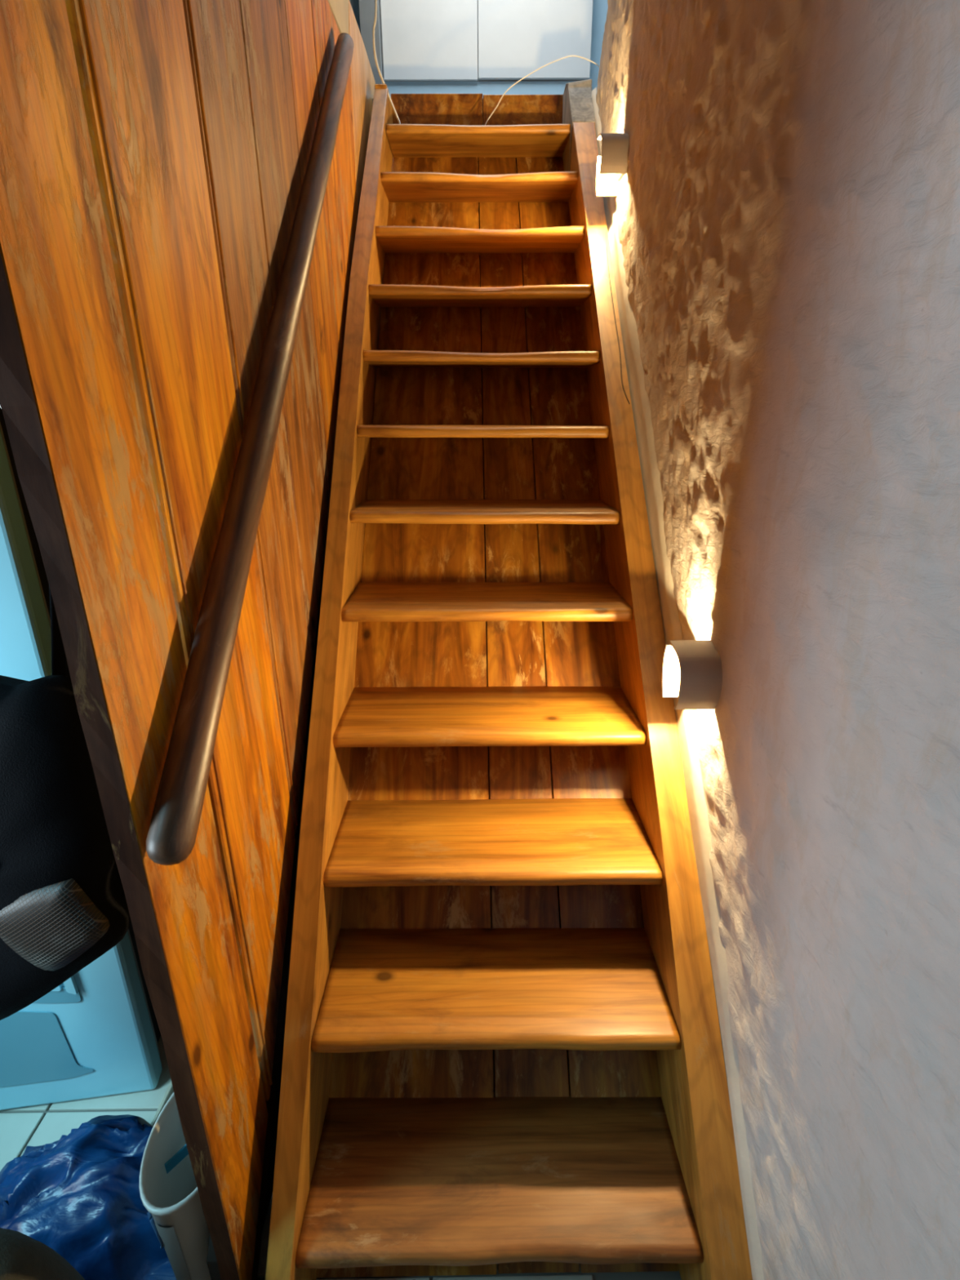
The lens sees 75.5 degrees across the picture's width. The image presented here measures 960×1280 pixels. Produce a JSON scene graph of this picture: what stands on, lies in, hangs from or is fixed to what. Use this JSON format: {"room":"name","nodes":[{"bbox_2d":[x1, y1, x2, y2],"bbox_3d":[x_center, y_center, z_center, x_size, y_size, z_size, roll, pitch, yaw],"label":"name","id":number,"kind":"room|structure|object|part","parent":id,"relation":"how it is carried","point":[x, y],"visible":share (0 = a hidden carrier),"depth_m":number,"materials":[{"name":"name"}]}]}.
{"room":"indoor staircase","nodes":[
{"label":"indoor staircase","id":0,"kind":"room"},
{"bbox_2d":[0,0,375,1279],"bbox_3d":[-0.434,-0.928,1.665,0.052,3.600,2.588,-1,20,0],"label":"wall","id":1,"kind":"structure","parent":0,"point":[154,154],"depth_m":0.84,"materials":[{"name":"brown wood"}]},
{"bbox_2d":[146,32,354,865],"bbox_3d":[-0.376,-0.733,1.246,0.060,1.519,1.698,-1,20,0],"label":"handrail","id":2,"kind":"object","parent":1,"relation":"attached to","point":[175,821],"visible":1,"depth_m":0.91,"materials":[{"name":"brown wood"}]},
{"bbox_3d":[-0.436,-2.276,1.610,0.025,1.025,0.620,-1,20,0],"label":"filler panel","id":3,"kind":"part","parent":1,"relation":"part of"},
{"bbox_2d":[372,0,400,124],"bbox_3d":[-0.299,-2.329,2.227,0.188,0.847,0.063,8,22,23],"label":"cable","id":4,"kind":"object","parent":1,"relation":"attached to","point":[375,1],"visible":0.75,"depth_m":2.30,"materials":[{"name":"white plastic"}]},
{"bbox_3d":[-0.492,-0.269,0.732,0.129,0.032,0.038,-1,20,0],"label":"hook","id":5,"kind":"object","parent":1,"relation":"attached to","visible":0},
{"bbox_2d":[0,403,131,1020],"bbox_3d":[-0.772,0.184,0.845,0.543,0.978,0.147,-1,20,0],"label":"backpack","id":6,"kind":"object","parent":5,"relation":"hanging from","point":[64,905],"visible":0.65,"depth_m":0.83,"materials":[{"name":"black fabric"}]},
{"bbox_2d":[0,1035,680,1279],"bbox_3d":[-0.765,1.304,0.874,2.800,0.060,4.777,-1,20,0],"label":"floor","id":7,"kind":"structure","parent":0,"point":[39,1125],"depth_m":1.38,"materials":[{"name":"tile"}]},
{"bbox_2d":[0,1227,84,1279],"bbox_3d":[-0.712,1.006,0.753,0.500,0.575,0.460,-1,20,0],"label":"stool","id":8,"kind":"object","parent":7,"relation":"on","point":[22,1257],"visible":1,"depth_m":0.82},
{"bbox_2d":[0,407,162,1110],"bbox_3d":[-1.103,0.155,1.396,0.600,1.746,0.610,-3,20,-7],"label":"fridge","id":9,"kind":"object","parent":7,"relation":"on","point":[96,1033],"visible":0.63,"depth_m":1.35,"materials":[{"name":"white metal"}]},
{"bbox_3d":[-1.066,0.871,1.340,0.382,0.273,0.003,-3,20,-7],"label":"recess panel","id":10,"kind":"part","parent":9,"relation":"part of","materials":[{"name":"plastic"}]},
{"bbox_3d":[-1.058,0.734,1.292,0.400,0.123,0.003,-3,20,-7],"label":"recess panel","id":11,"kind":"part","parent":9,"relation":"part of","materials":[{"name":"plastic"}]},
{"bbox_2d":[0,1114,176,1279],"bbox_3d":[-0.771,1.058,1.196,0.442,0.176,0.340,-1,20,0],"label":"plastic bag","id":12,"kind":"object","parent":7,"relation":"on","point":[77,1194],"visible":0.62,"depth_m":1.14,"materials":[{"name":"blue plastic"}]},
{"bbox_2d":[151,1080,173,1126],"bbox_3d":[-0.724,1.026,1.530,0.010,0.018,0.400,0,20,1],"label":"trim","id":13,"kind":"structure","parent":7,"relation":"on","point":[170,1091],"depth_m":1.42,"materials":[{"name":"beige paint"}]},
{"bbox_2d":[139,1092,211,1279],"bbox_3d":[-0.492,0.999,1.125,0.141,0.342,0.245,-1,20,0],"label":"trash can","id":14,"kind":"object","parent":7,"relation":"on","point":[171,1200],"visible":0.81,"depth_m":1.03,"materials":[{"name":"white plastic"}]},
{"bbox_3d":[-0.498,1.003,1.009,0.033,0.172,0.012,3,20,9],"label":"printed panel","id":15,"kind":"part","parent":14,"relation":"part of","materials":[{"name":"white plastic"}]},
{"bbox_2d":[164,1144,188,1173],"bbox_3d":[-0.497,0.888,1.116,0.137,0.065,0.004,-16,25,-38],"label":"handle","id":16,"kind":"object","parent":14,"relation":"attached to","point":[183,1152],"visible":0.42,"depth_m":1.09,"materials":[{"name":"plastic"}]},
{"bbox_2d":[265,78,752,1279],"bbox_3d":[0.015,-0.481,1.742,0.861,2.702,2.817,-1,20,0],"label":"staircase","id":17,"kind":"structure","parent":7,"relation":"on","point":[503,1046],"depth_m":1.40,"materials":[{"name":"brown wood"}]},
{"bbox_2d":[484,55,599,124],"bbox_3d":[0.253,-2.053,2.334,0.487,0.247,0.052,-2,20,-4],"label":"cable","id":18,"kind":"object","parent":17,"relation":"on","point":[567,55],"visible":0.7,"depth_m":2.32,"materials":[{"name":"white plastic"}]},
{"bbox_2d":[365,97,483,155],"bbox_3d":[0.036,-2.267,3.039,1.900,0.183,1.146,-1,20,0],"label":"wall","id":19,"kind":"structure","parent":0,"point":[482,98],"depth_m":2.48,"materials":[{"name":"grey paint"}]},
{"bbox_2d":[380,0,593,97],"bbox_3d":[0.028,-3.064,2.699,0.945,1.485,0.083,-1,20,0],"label":"cabinet","id":20,"kind":"object","parent":19,"relation":"on","point":[429,46],"visible":0.51,"depth_m":2.79,"materials":[{"name":"paint"}]},
{"bbox_3d":[-0.229,-3.153,2.632,0.430,1.250,0.023,-1,20,0],"label":"door","id":21,"kind":"part","parent":20,"relation":"part of","materials":[{"name":"paint"}]},
{"bbox_3d":[0.244,-3.160,2.635,0.510,1.245,0.023,-1,20,0],"label":"door","id":22,"kind":"part","parent":20,"relation":"part of","materials":[{"name":"paint"}]},
{"bbox_2d":[349,0,608,89],"bbox_3d":[-0.171,-3.225,2.728,2.900,2.000,0.080,-1,20,0],"label":"wall","id":23,"kind":"structure","parent":0,"point":[600,7],"depth_m":2.84,"materials":[{"name":"paint"}]},
{"bbox_2d":[358,0,383,84],"bbox_3d":[-0.491,-3.101,2.662,0.087,1.585,0.119,-1,20,0],"label":"trim","id":24,"kind":"structure","parent":23,"relation":"attached to","point":[366,7],"depth_m":2.75,"materials":[{"name":"grey paint"}]},
{"bbox_2d":[591,0,959,1279],"bbox_3d":[0.590,-0.520,0.372,0.348,4.104,4.840,-1,20,0],"label":"wall","id":25,"kind":"structure","parent":0,"point":[783,220],"depth_m":0.81,"materials":[{"name":"paint"}]},
{"bbox_2d":[595,133,629,196],"bbox_3d":[0.400,-1.444,1.879,0.092,0.138,0.147,-1,20,0],"label":"wall lamp","id":26,"kind":"object","parent":25,"relation":"attached to","point":[612,163],"visible":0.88,"depth_m":1.82,"materials":[{"name":"ceramic"}]},
{"bbox_3d":[0.406,-1.452,1.942,0.080,0.110,0.023,-1,20,0],"label":"lamp shade","id":27,"kind":"part","parent":26,"relation":"part of","materials":[{"name":"glass"}]},
{"bbox_3d":[0.400,-1.446,1.845,0.092,0.112,0.085,-1,20,0],"label":"lamp shade","id":28,"kind":"part","parent":26,"relation":"part of","materials":[{"name":"metal"}]},
{"bbox_3d":[0.435,-1.458,1.884,0.014,0.080,0.090,-1,20,0],"label":"mounting plate","id":29,"kind":"part","parent":26,"relation":"part of","materials":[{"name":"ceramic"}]},
{"bbox_2d":[662,640,722,709],"bbox_3d":[0.407,0.070,1.193,0.092,0.138,0.147,-1,20,0],"label":"wall lamp","id":30,"kind":"object","parent":25,"relation":"attached to","point":[692,671],"visible":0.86,"depth_m":1.13,"materials":[{"name":"metal"}]},
{"bbox_3d":[0.413,0.062,1.256,0.080,0.110,0.023,-1,20,0],"label":"lamp shade","id":31,"kind":"part","parent":30,"relation":"part of","materials":[{"name":"glass"}]}
]}

